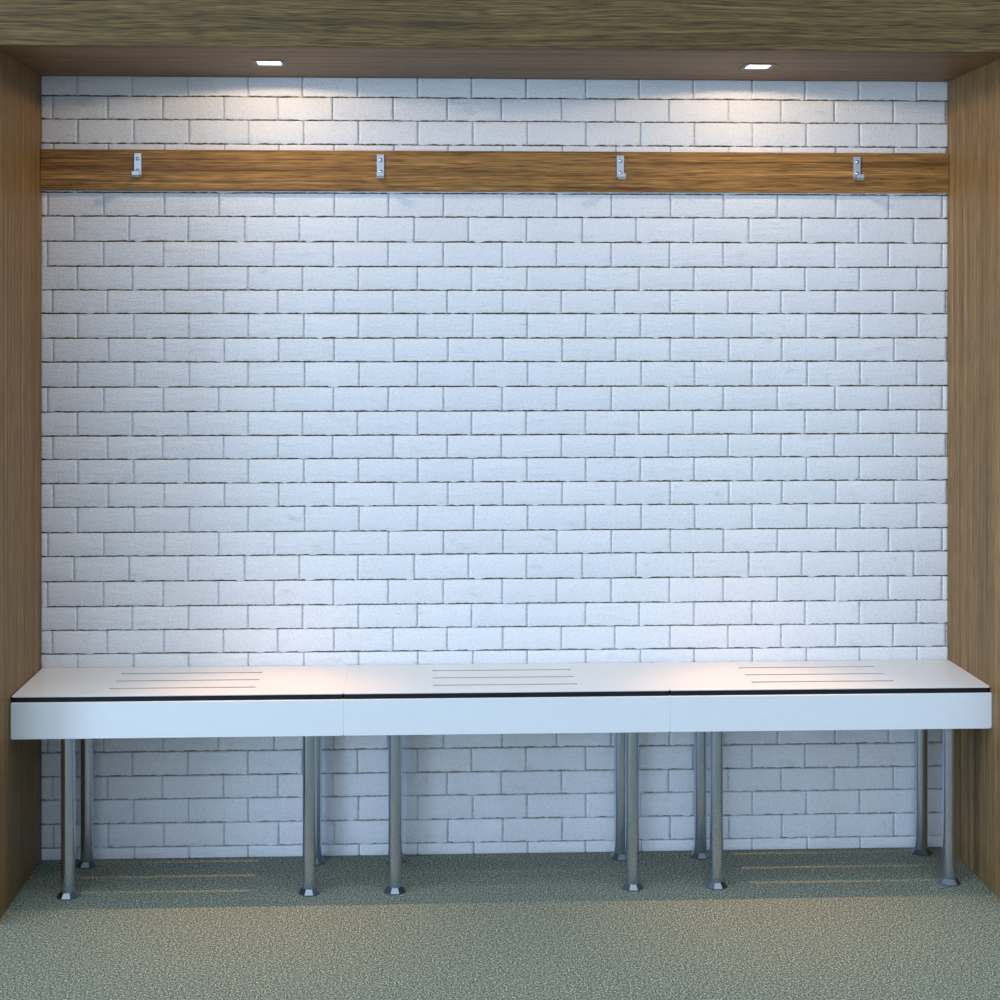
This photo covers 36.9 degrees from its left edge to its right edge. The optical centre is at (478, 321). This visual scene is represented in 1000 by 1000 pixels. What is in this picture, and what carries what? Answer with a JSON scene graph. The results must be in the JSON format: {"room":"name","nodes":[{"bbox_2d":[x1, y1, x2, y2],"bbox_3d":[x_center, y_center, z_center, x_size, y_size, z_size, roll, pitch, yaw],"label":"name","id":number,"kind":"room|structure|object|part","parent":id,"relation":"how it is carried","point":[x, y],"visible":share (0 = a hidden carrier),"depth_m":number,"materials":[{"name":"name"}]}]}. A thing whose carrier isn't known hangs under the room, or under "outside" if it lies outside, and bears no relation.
{"room":"changing room","nodes":[
{"label":"changing room","id":0,"kind":"room"},
{"bbox_2d":[0,49,41,918],"bbox_3d":[-1.529,0.412,4.037,0.620,2.200,0.632,0,0,-2],"label":"panel","id":1,"kind":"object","parent":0,"point":[20,86],"depth_m":3.96,"materials":[{"name":"brown wood"}]},
{"bbox_2d":[0,0,999,53],"bbox_3d":[0.081,-1.063,3.797,3.817,0.750,0.020,0,0,-2],"label":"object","id":2,"kind":"structure","parent":1,"relation":"attached to","point":[856,26],"depth_m":3.79,"materials":[{"name":"brown wood"}]},
{"bbox_2d":[41,76,947,859],"bbox_3d":[0.058,0.412,4.339,2.577,2.200,0.160,0,0,-2],"label":"wall","id":3,"kind":"structure","parent":0,"point":[279,428],"depth_m":4.26,"materials":[{"name":"white brick"}]},
{"bbox_2d":[41,149,948,192],"bbox_3d":[0.062,-0.424,4.252,2.575,0.114,0.012,0,0,-2],"label":"rail","id":4,"kind":"object","parent":3,"relation":"attached to","point":[61,169],"visible":1,"depth_m":4.25,"materials":[{"name":"brown wood"}]},
{"bbox_2d":[132,153,140,177],"bbox_3d":[-0.954,-0.436,4.184,0.020,0.070,0.040,0,0,-2],"label":"coat hook","id":5,"kind":"object","parent":4,"relation":"attached to","point":[136,173],"visible":1,"depth_m":4.20,"materials":[{"name":"silver metal"}]},
{"bbox_2d":[377,154,383,178],"bbox_3d":[-0.275,-0.435,4.212,0.020,0.070,0.040,0,0,-2],"label":"coat hook","id":6,"kind":"object","parent":4,"relation":"attached to","point":[380,157],"visible":1,"depth_m":4.23,"materials":[{"name":"silver metal"}]},
{"bbox_2d":[617,155,625,179],"bbox_3d":[0.404,-0.435,4.240,0.020,0.070,0.040,0,0,-2],"label":"coat hook","id":7,"kind":"object","parent":4,"relation":"attached to","point":[621,175],"visible":1,"depth_m":4.26,"materials":[{"name":"silver metal"}]},
{"bbox_2d":[853,157,863,180],"bbox_3d":[1.082,-0.435,4.268,0.020,0.070,0.040,0,0,-2],"label":"coat hook","id":8,"kind":"object","parent":4,"relation":"attached to","point":[857,176],"visible":1,"depth_m":4.28,"materials":[{"name":"silver metal"}]},
{"bbox_2d":[0,847,999,999],"bbox_3d":[0.173,1.537,1.541,7.777,0.050,5.760,0,0,-2],"label":"floor","id":9,"kind":"structure","parent":0,"point":[860,923],"depth_m":3.71,"materials":[{"name":"grey carpet"}]},
{"bbox_2d":[11,665,348,899],"bbox_3d":[-0.788,1.242,4.058,0.858,0.539,0.328,0,0,-2],"label":"bench","id":10,"kind":"object","parent":9,"relation":"on","point":[67,705],"visible":1,"depth_m":3.93,"materials":[{"name":"white laminate"}]},
{"bbox_3d":[-1.079,1.244,3.943,0.036,0.512,0.036,0,0,-2],"label":"leg","id":11,"kind":"part","parent":10,"relation":"part of","materials":[{"name":"metal"}]},
{"bbox_3d":[-1.088,1.244,4.169,0.036,0.512,0.036,0,0,-2],"label":"leg","id":12,"kind":"part","parent":10,"relation":"part of","materials":[{"name":"metal"}]},
{"bbox_3d":[-0.788,0.974,4.061,0.858,0.002,0.322,0,0,-2],"label":"seat","id":13,"kind":"part","parent":10,"relation":"part of","materials":[{"name":"white laminate"}]},
{"bbox_3d":[-0.447,1.244,3.969,0.036,0.512,0.036,0,0,-2],"label":"leg","id":14,"kind":"part","parent":10,"relation":"part of","materials":[{"name":"metal"}]},
{"bbox_3d":[-0.457,1.244,4.195,0.036,0.512,0.036,0,0,-2],"label":"leg","id":15,"kind":"part","parent":10,"relation":"part of","materials":[{"name":"metal"}]},
{"bbox_2d":[344,662,669,894],"bbox_3d":[0.070,1.242,4.094,0.858,0.539,0.328,0,0,-2],"label":"bench","id":16,"kind":"object","parent":9,"relation":"on","point":[625,700],"visible":1,"depth_m":3.96,"materials":[{"name":"white laminate"}]},
{"bbox_3d":[-0.221,1.244,3.978,0.036,0.512,0.036,0,0,-2],"label":"leg","id":17,"kind":"part","parent":16,"relation":"part of","materials":[{"name":"metal"}]},
{"bbox_3d":[-0.230,1.244,4.204,0.036,0.512,0.036,0,0,-2],"label":"leg","id":18,"kind":"part","parent":16,"relation":"part of","materials":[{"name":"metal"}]},
{"bbox_3d":[0.070,0.974,4.097,0.858,0.002,0.322,0,0,-2],"label":"seat","id":19,"kind":"part","parent":16,"relation":"part of","materials":[{"name":"white laminate"}]},
{"bbox_3d":[0.401,1.244,4.230,0.036,0.512,0.036,0,0,-2],"label":"leg","id":20,"kind":"part","parent":16,"relation":"part of","materials":[{"name":"metal"}]},
{"bbox_3d":[0.410,1.244,4.004,0.036,0.512,0.036,0,0,-2],"label":"leg","id":21,"kind":"part","parent":16,"relation":"part of","materials":[{"name":"metal"}]},
{"bbox_2d":[652,660,991,889],"bbox_3d":[0.927,1.242,4.129,0.858,0.539,0.328,0,0,-2],"label":"bench","id":22,"kind":"object","parent":9,"relation":"on","point":[715,698],"visible":0.97,"depth_m":4.00,"materials":[{"name":"white laminate"}]},
{"bbox_3d":[0.627,1.244,4.239,0.036,0.512,0.036,0,0,-2],"label":"leg","id":23,"kind":"part","parent":22,"relation":"part of","materials":[{"name":"metal"}]},
{"bbox_3d":[0.636,1.244,4.013,0.036,0.512,0.036,0,0,-2],"label":"leg","id":24,"kind":"part","parent":22,"relation":"part of","materials":[{"name":"metal"}]},
{"bbox_3d":[0.927,0.974,4.132,0.858,0.002,0.322,0,0,-2],"label":"seat","id":25,"kind":"part","parent":22,"relation":"part of","materials":[{"name":"white laminate"}]},
{"bbox_3d":[1.258,1.244,4.265,0.036,0.512,0.036,0,0,-2],"label":"leg","id":26,"kind":"part","parent":22,"relation":"part of","materials":[{"name":"metal"}]},
{"bbox_3d":[1.268,1.244,4.039,0.036,0.512,0.036,0,0,-2],"label":"leg","id":27,"kind":"part","parent":22,"relation":"part of","materials":[{"name":"metal"}]},
{"bbox_2d":[0,46,999,81],"bbox_3d":[0.068,-0.697,4.113,3.817,0.018,0.612,0,0,-2],"label":"ceiling","id":28,"kind":"structure","parent":0,"point":[44,60],"depth_m":4.02,"materials":[{"name":"brown wood"}]},
{"bbox_2d":[251,60,286,66],"bbox_3d":[-0.557,-0.689,4.000,0.086,0.006,0.092,0,0,-2],"label":"recessed light","id":29,"kind":"object","parent":28,"relation":"in","point":[257,63],"visible":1,"depth_m":4.01,"materials":[{"name":"grey metal"}]},
{"bbox_2d":[257,61,281,64],"bbox_3d":[-0.557,-0.691,4.000,0.067,0.003,0.072,0,0,-2],"label":"diffuser","id":30,"kind":"object","parent":29,"relation":"attached to","point":[258,62],"depth_m":4.00,"materials":[{"name":"white plastic"}]},
{"bbox_2d":[738,64,777,69],"bbox_3d":[0.755,-0.689,4.056,0.086,0.006,0.092,0,0,-2],"label":"recessed light","id":31,"kind":"object","parent":28,"relation":"in","point":[746,66],"visible":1,"depth_m":4.06,"materials":[{"name":"white"}]},
{"bbox_2d":[746,65,769,67],"bbox_3d":[0.755,-0.691,4.056,0.067,0.003,0.072,0,0,-2],"label":"diffuser","id":32,"kind":"object","parent":31,"relation":"attached to","point":[747,66],"depth_m":4.06,"materials":[{"name":"white plastic"}]},
{"bbox_2d":[946,59,999,897],"bbox_3d":[1.665,0.412,4.169,0.620,2.200,0.632,0,0,-2],"label":"panel","id":33,"kind":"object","parent":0,"point":[973,102],"depth_m":4.11,"materials":[{"name":"brown wood"}]}
]}

